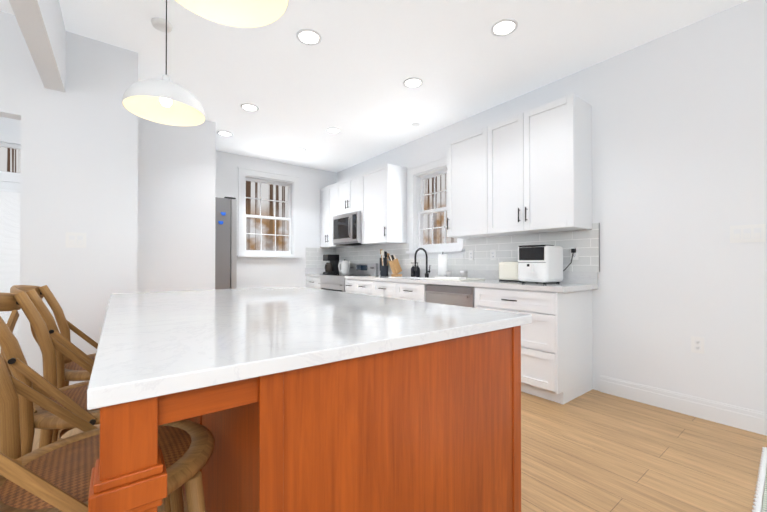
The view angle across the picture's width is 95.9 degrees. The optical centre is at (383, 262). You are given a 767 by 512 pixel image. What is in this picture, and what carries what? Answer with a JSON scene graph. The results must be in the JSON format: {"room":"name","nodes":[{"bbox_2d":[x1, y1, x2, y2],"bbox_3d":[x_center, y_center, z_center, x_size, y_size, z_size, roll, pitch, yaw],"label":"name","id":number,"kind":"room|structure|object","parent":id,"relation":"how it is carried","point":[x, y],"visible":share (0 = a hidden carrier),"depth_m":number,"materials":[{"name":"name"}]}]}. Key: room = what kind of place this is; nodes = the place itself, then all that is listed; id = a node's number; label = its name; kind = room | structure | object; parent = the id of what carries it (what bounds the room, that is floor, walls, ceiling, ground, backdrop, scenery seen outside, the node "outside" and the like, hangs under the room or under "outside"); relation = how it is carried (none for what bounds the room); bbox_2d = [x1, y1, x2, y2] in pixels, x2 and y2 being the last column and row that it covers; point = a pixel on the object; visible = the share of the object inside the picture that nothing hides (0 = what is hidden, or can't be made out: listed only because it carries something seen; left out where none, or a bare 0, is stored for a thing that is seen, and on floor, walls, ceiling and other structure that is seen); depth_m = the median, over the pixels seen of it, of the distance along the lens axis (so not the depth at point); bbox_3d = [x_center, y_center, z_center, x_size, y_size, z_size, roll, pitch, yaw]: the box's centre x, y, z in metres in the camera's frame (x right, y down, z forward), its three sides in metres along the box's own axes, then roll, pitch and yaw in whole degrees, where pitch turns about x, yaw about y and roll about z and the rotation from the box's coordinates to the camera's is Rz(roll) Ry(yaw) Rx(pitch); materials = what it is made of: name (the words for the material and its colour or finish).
{"room":"kitchen","nodes":[
{"label":"kitchen","id":0,"kind":"room"},
{"bbox_2d":[9,0,65,91],"bbox_3d":[-0.348,-1.505,-0.141,0.110,0.460,6.750,0,0,-38],"label":"header beam","id":1,"kind":"structure","parent":0,"point":[41,26],"depth_m":2.06,"materials":[{"name":"white paint"}]},
{"bbox_2d":[0,11,137,384],"bbox_3d":[-3.832,-0.315,1.506,4.500,2.820,0.120,0,0,-38],"label":"wall","id":2,"kind":"structure","parent":0,"point":[79,157],"depth_m":2.60,"materials":[{"name":"white paint"}]},
{"bbox_2d":[66,232,85,247],"bbox_3d":[-2.306,-0.166,2.595,0.116,0.115,0.012,0,0,-38],"label":"light switch","id":3,"kind":"object","parent":2,"relation":"attached to","point":[75,240],"visible":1,"depth_m":2.59,"materials":[{"name":"white plastic"}]},
{"bbox_2d":[0,117,336,288],"bbox_3d":[-3.965,-0.299,4.265,7.651,2.820,0.150,0,0,-38],"label":"wall","id":4,"kind":"structure","parent":0,"point":[313,182],"depth_m":5.84,"materials":[{"name":"white paint"}]},
{"bbox_2d":[0,188,19,348],"bbox_3d":[-4.486,0.074,3.828,0.735,1.830,0.035,0,0,-38],"label":"blinds","id":5,"kind":"object","parent":4,"relation":"attached to","point":[9,238],"depth_m":3.97,"materials":[{"name":"white paint"}]},
{"bbox_2d":[0,133,20,352],"bbox_3d":[-4.515,-0.172,3.797,1.090,2.560,0.120,0,0,-38],"label":"door frame","id":6,"kind":"structure","parent":4,"relation":"attached to","point":[9,180],"depth_m":3.96,"materials":[{"name":"white paint"}]},
{"bbox_2d":[245,178,290,253],"bbox_3d":[-1.950,-0.753,5.837,0.792,1.237,0.075,0,0,-38],"label":"window","id":7,"kind":"structure","parent":4,"relation":"in","point":[260,251],"depth_m":5.83,"materials":[{"name":"white paint"}]},
{"bbox_2d":[237,167,300,261],"bbox_3d":[-1.921,-0.752,5.800,1.048,1.495,0.210,0,0,-38],"label":"trim","id":8,"kind":"structure","parent":4,"relation":"attached to","point":[292,181],"depth_m":5.74,"materials":[{"name":"white paint"}]},
{"bbox_2d":[305,267,324,274],"bbox_3d":[-1.139,0.156,6.323,0.615,0.105,0.020,0,0,-38],"label":"backsplash","id":9,"kind":"structure","parent":4,"relation":"attached to","point":[308,270],"depth_m":6.22,"materials":[{"name":"white tile"}]},
{"bbox_2d":[137,116,215,292],"bbox_3d":[-2.413,-0.300,4.022,0.816,2.820,0.120,0,0,-38],"label":"wall","id":10,"kind":"structure","parent":0,"point":[176,211],"depth_m":3.97,"materials":[{"name":"white paint"}]},
{"bbox_2d":[0,0,747,172],"bbox_3d":[-1.177,-1.760,0.644,7.951,0.060,9.303,0,0,-38],"label":"ceiling","id":11,"kind":"structure","parent":0,"point":[355,68],"depth_m":2.89,"materials":[{"name":"white paint"}]},
{"bbox_2d":[151,17,172,32],"bbox_3d":[-1.596,-1.702,2.494,0.132,0.034,0.132,0,0,-38],"label":"smoke detector","id":12,"kind":"object","parent":11,"relation":"attached to","point":[158,24],"visible":0.92,"depth_m":2.46,"materials":[{"name":"white plastic"}]},
{"bbox_2d":[122,0,205,125],"bbox_3d":[-1.309,-1.312,2.085,0.424,0.820,0.424,0,0,-38],"label":"pendant light","id":13,"kind":"object","parent":11,"relation":"hanging from","point":[165,100],"visible":1,"depth_m":2.09,"materials":[{"name":"white metal"}]},
{"bbox_2d":[217,131,232,136],"bbox_3d":[-2.100,-1.703,4.587,0.190,0.008,0.190,0,0,-38],"label":"recessed light","id":14,"kind":"object","parent":11,"relation":"in","point":[225,133],"visible":1,"depth_m":4.58,"materials":[{"name":"white paint"}]},
{"bbox_2d":[174,0,288,27],"bbox_3d":[-0.525,-1.317,1.131,0.424,0.820,0.424,0,0,-38],"label":"pendant light","id":15,"kind":"object","parent":11,"relation":"hanging from","point":[247,13],"visible":1,"depth_m":1.31,"materials":[{"name":"white ceramic"}]},
{"bbox_2d":[240,103,258,111],"bbox_3d":[-1.479,-1.708,3.824,0.190,0.008,0.190,0,0,-38],"label":"recessed light","id":16,"kind":"object","parent":11,"relation":"in","point":[249,107],"visible":1,"depth_m":3.82,"materials":[{"name":"white paint"}]},
{"bbox_2d":[296,29,321,45],"bbox_3d":[-0.568,-1.714,2.639,0.190,0.008,0.190,0,0,-38],"label":"recessed light","id":17,"kind":"object","parent":11,"relation":"in","point":[310,37],"visible":1,"depth_m":2.63,"materials":[{"name":"white paint"}]},
{"bbox_2d":[326,127,340,132],"bbox_3d":[-0.644,-1.704,4.476,0.190,0.008,0.190,0,0,-38],"label":"recessed light","id":18,"kind":"object","parent":11,"relation":"in","point":[333,130],"visible":1,"depth_m":4.48,"materials":[{"name":"white paint"}]},
{"bbox_2d":[403,77,422,87],"bbox_3d":[0.284,-1.711,3.305,0.190,0.008,0.190,0,0,-38],"label":"recessed light","id":19,"kind":"object","parent":11,"relation":"in","point":[413,82],"visible":1,"depth_m":3.29,"materials":[{"name":"white paint"}]},
{"bbox_2d":[491,18,517,36],"bbox_3d":[0.883,-1.715,2.533,0.190,0.008,0.190,0,0,-38],"label":"recessed light","id":20,"kind":"object","parent":11,"relation":"in","point":[504,27],"visible":1,"depth_m":2.53,"materials":[{"name":"white paint"}]},
{"bbox_2d":[32,389,766,511],"bbox_3d":[-1.177,1.120,0.627,7.951,0.060,9.303,0,0,-38],"label":"floor","id":21,"kind":"structure","parent":0,"point":[592,450],"depth_m":1.93,"materials":[{"name":"brown wood"}]},
{"bbox_2d":[10,285,97,442],"bbox_3d":[-1.423,0.601,1.724,0.597,0.993,0.500,0,0,-38],"label":"chair","id":22,"kind":"object","parent":21,"relation":"on","point":[68,369],"visible":0.27,"depth_m":1.53,"materials":[{"name":"brown wood"}]},
{"bbox_2d":[0,292,170,511],"bbox_3d":[-1.091,0.598,1.275,0.596,0.993,0.500,0,0,-38],"label":"chair","id":23,"kind":"object","parent":21,"relation":"on","point":[71,398],"visible":0.5,"depth_m":1.13,"materials":[{"name":"brown wood"}]},
{"bbox_2d":[0,353,214,511],"bbox_3d":[-0.735,0.596,0.828,0.596,0.993,0.500,0,0,-38],"label":"chair","id":24,"kind":"object","parent":21,"relation":"on","point":[54,476],"visible":0.75,"depth_m":0.85,"materials":[{"name":"brown wood"}]},
{"bbox_2d":[215,197,236,288],"bbox_3d":[-2.517,0.137,4.593,0.950,1.952,0.934,0,0,-38],"label":"fridge","id":25,"kind":"object","parent":21,"relation":"on","point":[225,242],"visible":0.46,"depth_m":4.42,"materials":[{"name":"silver metal"}]},
{"bbox_2d":[87,310,530,511],"bbox_3d":[-0.662,0.675,1.900,1.344,0.844,2.324,0,0,-38],"label":"kitchen island","id":26,"kind":"object","parent":21,"relation":"on","point":[297,399],"depth_m":0.95,"materials":[{"name":"orange wood"}]},
{"bbox_2d":[87,286,531,401],"bbox_3d":[-0.651,0.235,1.911,1.376,0.035,2.328,0,0,-38],"label":"island countertop","id":27,"kind":"structure","parent":26,"relation":"on","point":[148,340],"depth_m":1.09,"materials":[{"name":"white stone"}]},
{"bbox_2d":[305,275,319,288],"bbox_3d":[-0.959,0.685,6.108,0.628,0.875,0.576,0,0,-38],"label":"base cabinet","id":28,"kind":"object","parent":21,"relation":"on","point":[312,281],"depth_m":5.91,"materials":[{"name":"white paint"}]},
{"bbox_2d":[323,254,338,273],"bbox_3d":[-0.942,0.036,6.109,0.267,0.340,0.180,0,0,-38],"label":"coffee maker","id":29,"kind":"object","parent":28,"relation":"on","point":[331,266],"visible":1,"depth_m":6.06,"materials":[{"name":"black"}]},
{"bbox_2d":[318,263,377,291],"bbox_3d":[-0.584,0.569,5.548,0.682,1.100,0.756,0,0,-38],"label":"range","id":30,"kind":"object","parent":21,"relation":"on","point":[334,282],"visible":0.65,"depth_m":5.49,"materials":[{"name":"silver metal"}]},
{"bbox_2d":[338,259,349,273],"bbox_3d":[-0.654,0.075,5.775,0.231,0.245,0.132,0,0,-38],"label":"kettle","id":31,"kind":"object","parent":30,"relation":"on","point":[344,266],"visible":1,"depth_m":5.73,"materials":[{"name":"white plastic"}]},
{"bbox_2d":[345,279,352,292],"bbox_3d":[-0.231,0.679,5.160,0.628,0.875,0.275,0,0,-38],"label":"base cabinet","id":32,"kind":"object","parent":21,"relation":"on","point":[348,282],"depth_m":4.98,"materials":[{"name":"white paint"}]},
{"bbox_2d":[353,279,368,294],"bbox_3d":[-0.022,0.677,4.888,0.628,0.875,0.523,0,0,-38],"label":"base cabinet","id":33,"kind":"object","parent":21,"relation":"on","point":[360,286],"depth_m":4.74,"materials":[{"name":"white paint"}]},
{"bbox_2d":[369,279,416,300],"bbox_3d":[0.404,0.674,4.333,0.628,0.875,0.990,0,0,-38],"label":"base cabinet","id":34,"kind":"object","parent":21,"relation":"on","point":[391,288],"depth_m":4.19,"materials":[{"name":"white paint"}]},
{"bbox_2d":[417,283,472,307],"bbox_3d":[0.880,0.670,3.713,0.630,0.875,0.726,0,0,-38],"label":"dishwasher","id":35,"kind":"object","parent":21,"relation":"on","point":[456,294],"depth_m":3.50,"materials":[{"name":"silver metal"}]},
{"bbox_2d":[473,287,592,404],"bbox_3d":[1.330,0.667,3.129,0.628,0.875,0.788,0,0,-38],"label":"base cabinet","id":36,"kind":"object","parent":21,"relation":"on","point":[557,349],"depth_m":2.79,"materials":[{"name":"white paint"}]},
{"bbox_2d":[345,275,597,290],"bbox_3d":[0.639,0.215,4.025,0.635,0.040,3.140,0,0,-38],"label":"countertop","id":37,"kind":"structure","parent":36,"relation":"on","point":[404,278],"depth_m":3.15,"materials":[{"name":"white stone"}]},
{"bbox_2d":[380,258,387,265],"bbox_3d":[0.009,0.066,5.271,0.048,0.270,0.175,0,0,-38],"label":"utensils","id":38,"kind":"object","parent":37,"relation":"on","point":[383,262],"visible":0.19,"depth_m":5.25,"materials":[{"name":"black plastic"}]},
{"bbox_2d":[380,249,389,275],"bbox_3d":[0.013,0.005,5.102,0.136,0.390,0.120,0,0,-38],"label":"utensil crock","id":39,"kind":"object","parent":37,"relation":"on","point":[383,270],"visible":0.98,"depth_m":5.06,"materials":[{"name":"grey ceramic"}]},
{"bbox_2d":[388,255,401,275],"bbox_3d":[0.158,0.048,4.885,0.193,0.302,0.100,0,0,-38],"label":"knife block","id":40,"kind":"object","parent":37,"relation":"on","point":[395,266],"visible":1,"depth_m":4.85,"materials":[{"name":"brown wood"}]},
{"bbox_2d":[411,266,413,276],"bbox_3d":[0.401,0.101,4.693,0.064,0.193,0.063,0,0,13],"label":"soap bottle","id":41,"kind":"object","parent":37,"relation":"on","point":[412,268],"depth_m":4.67,"materials":[{"name":"black plastic"}]},
{"bbox_2d":[414,263,419,276],"bbox_3d":[0.456,0.101,4.622,0.064,0.193,0.063,0,0,13],"label":"soap bottle","id":42,"kind":"object","parent":37,"relation":"on","point":[415,273],"depth_m":4.60,"materials":[{"name":"black plastic"}]},
{"bbox_2d":[414,248,429,276],"bbox_3d":[0.503,0.006,4.432,0.242,0.381,0.102,0,0,-38],"label":"faucet","id":43,"kind":"object","parent":37,"relation":"on","point":[427,271],"visible":0.96,"depth_m":4.46,"materials":[{"name":"black metal"}]},
{"bbox_2d":[438,252,447,276],"bbox_3d":[0.725,0.035,4.224,0.150,0.320,0.150,0,0,-38],"label":"paper towel","id":44,"kind":"object","parent":37,"relation":"on","point":[442,263],"visible":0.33,"depth_m":4.17,"materials":[{"name":"white paper"}]},
{"bbox_2d":[425,271,484,280],"bbox_3d":[0.791,0.144,3.858,0.400,0.098,0.520,0,0,-38],"label":"drying mat","id":45,"kind":"object","parent":37,"relation":"on","point":[463,276],"visible":1,"depth_m":3.77,"materials":[{"name":"white fabric"}]},
{"bbox_2d":[499,261,520,281],"bbox_3d":[1.289,0.092,3.432,0.140,0.197,0.262,0,0,-38],"label":"toaster","id":46,"kind":"object","parent":37,"relation":"on","point":[508,271],"visible":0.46,"depth_m":3.40,"materials":[{"name":"white plastic"}]},
{"bbox_2d":[518,245,562,283],"bbox_3d":[1.401,0.019,3.117,0.367,0.338,0.280,0,0,-38],"label":"air fryer","id":47,"kind":"object","parent":37,"relation":"on","point":[543,264],"visible":1,"depth_m":3.01,"materials":[{"name":"white plastic"}]},
{"bbox_2d":[752,447,766,511],"bbox_3d":[1.963,1.084,1.095,1.697,0.016,1.167,0,0,-38],"label":"rug","id":48,"kind":"object","parent":21,"relation":"on","point":[760,502],"visible":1,"depth_m":1.66,"materials":[{"name":"white fabric"}]},
{"bbox_2d":[337,0,766,412],"bbox_3d":[1.871,-0.306,3.071,0.150,2.820,9.153,0,0,-38],"label":"wall","id":49,"kind":"structure","parent":0,"point":[679,152],"depth_m":2.55,"materials":[{"name":"white paint"}]},
{"bbox_2d":[320,183,351,247],"bbox_3d":[-0.826,-0.808,6.174,0.348,1.080,0.647,0,0,-38],"label":"upper cabinet","id":50,"kind":"object","parent":49,"relation":"attached to","point":[328,193],"depth_m":6.10,"materials":[{"name":"white paint"}]},
{"bbox_2d":[336,175,355,215],"bbox_3d":[-0.432,-1.066,5.662,0.348,0.570,0.760,0,0,-38],"label":"upper cabinet","id":51,"kind":"object","parent":49,"relation":"attached to","point":[345,189],"depth_m":5.59,"materials":[{"name":"white paint"}]},
{"bbox_2d":[333,211,367,245],"bbox_3d":[-0.483,-0.530,5.619,0.468,0.478,0.754,0,0,-38],"label":"microwave","id":52,"kind":"object","parent":51,"relation":"attached to","point":[347,229],"visible":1,"depth_m":5.45,"materials":[{"name":"silver metal"}]},
{"bbox_2d":[356,164,406,244],"bbox_3d":[-0.020,-0.814,5.124,0.348,1.080,0.707,0,0,-38],"label":"upper cabinet","id":53,"kind":"object","parent":49,"relation":"attached to","point":[381,191],"depth_m":4.90,"materials":[{"name":"white paint"}]},
{"bbox_2d":[406,156,464,258],"bbox_3d":[0.706,-0.690,4.541,0.210,1.275,1.000,0,0,-38],"label":"trim","id":54,"kind":"structure","parent":49,"relation":"attached to","point":[417,172],"depth_m":4.79,"materials":[{"name":"white paint"}]},
{"bbox_2d":[418,170,456,248],"bbox_3d":[0.743,-0.691,4.570,0.075,1.017,0.744,0,0,-38],"label":"window","id":55,"kind":"structure","parent":49,"relation":"in","point":[422,211],"depth_m":4.66,"materials":[{"name":"white paint"}]},
{"bbox_2d":[447,129,483,237],"bbox_3d":[1.031,-0.822,3.757,0.348,1.080,0.591,0,0,-38],"label":"upper cabinet","id":56,"kind":"object","parent":49,"relation":"attached to","point":[463,152],"depth_m":3.71,"materials":[{"name":"white paint"}]},
{"bbox_2d":[339,267,596,282],"bbox_3d":[0.473,0.146,4.746,0.020,0.105,4.486,0,0,-38],"label":"backsplash","id":57,"kind":"structure","parent":49,"relation":"attached to","point":[568,276],"depth_m":3.79,"materials":[{"name":"white tile"}]},
{"bbox_2d":[469,250,473,259],"bbox_3d":[1.020,-0.080,4.027,0.008,0.115,0.070,0,0,-38],"label":"outlet","id":58,"kind":"object","parent":49,"relation":"attached to","point":[471,254],"visible":1,"depth_m":4.02,"materials":[{"name":"white plastic"}]},
{"bbox_2d":[490,250,495,259],"bbox_3d":[1.201,-0.080,3.792,0.008,0.115,0.070,0,0,-38],"label":"outlet","id":59,"kind":"object","parent":49,"relation":"attached to","point":[492,254],"visible":1,"depth_m":3.79,"materials":[{"name":"white plastic"}]},
{"bbox_2d":[480,94,591,236],"bbox_3d":[1.411,-0.825,3.261,0.348,1.080,0.884,0,0,-38],"label":"upper cabinet","id":60,"kind":"object","parent":49,"relation":"attached to","point":[529,172],"depth_m":3.05,"materials":[{"name":"white paint"}]},
{"bbox_2d":[563,247,578,270],"bbox_3d":[1.667,-0.009,3.152,0.048,0.254,0.192,0,0,-38],"label":"outlet","id":61,"kind":"object","parent":49,"relation":"attached to","point":[574,253],"visible":0.92,"depth_m":3.11,"materials":[{"name":"white plastic"}]},
{"bbox_2d":[600,375,766,435],"bbox_3d":[2.164,1.032,2.546,0.016,0.138,1.023,0,0,-38],"label":"baseboard","id":62,"kind":"structure","parent":49,"relation":"attached to","point":[754,421],"depth_m":2.48,"materials":[{"name":"white paint"}]},
{"bbox_2d":[691,336,703,353],"bbox_3d":[2.235,0.590,2.461,0.008,0.115,0.070,0,0,-38],"label":"outlet","id":63,"kind":"object","parent":49,"relation":"attached to","point":[697,344],"visible":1,"depth_m":2.46,"materials":[{"name":"white plastic"}]},
{"bbox_2d":[730,224,765,242],"bbox_3d":[2.385,-0.188,2.268,0.012,0.115,0.162,0,0,-38],"label":"light switch","id":64,"kind":"object","parent":49,"relation":"attached to","point":[747,233],"visible":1,"depth_m":2.26,"materials":[{"name":"white plastic"}]},
{"label":"outside","id":65,"kind":"structure","parent":0,"visible":0},
{"bbox_2d":[0,147,288,250],"bbox_3d":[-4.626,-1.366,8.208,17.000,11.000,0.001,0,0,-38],"label":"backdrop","id":66,"kind":"structure","parent":65,"point":[10,159],"depth_m":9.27,"materials":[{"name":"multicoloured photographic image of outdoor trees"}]},
{"bbox_2d":[423,174,456,244],"bbox_3d":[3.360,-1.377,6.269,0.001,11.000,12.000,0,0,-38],"label":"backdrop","id":67,"kind":"structure","parent":65,"point":[440,202],"depth_m":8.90,"materials":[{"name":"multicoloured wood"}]}
]}

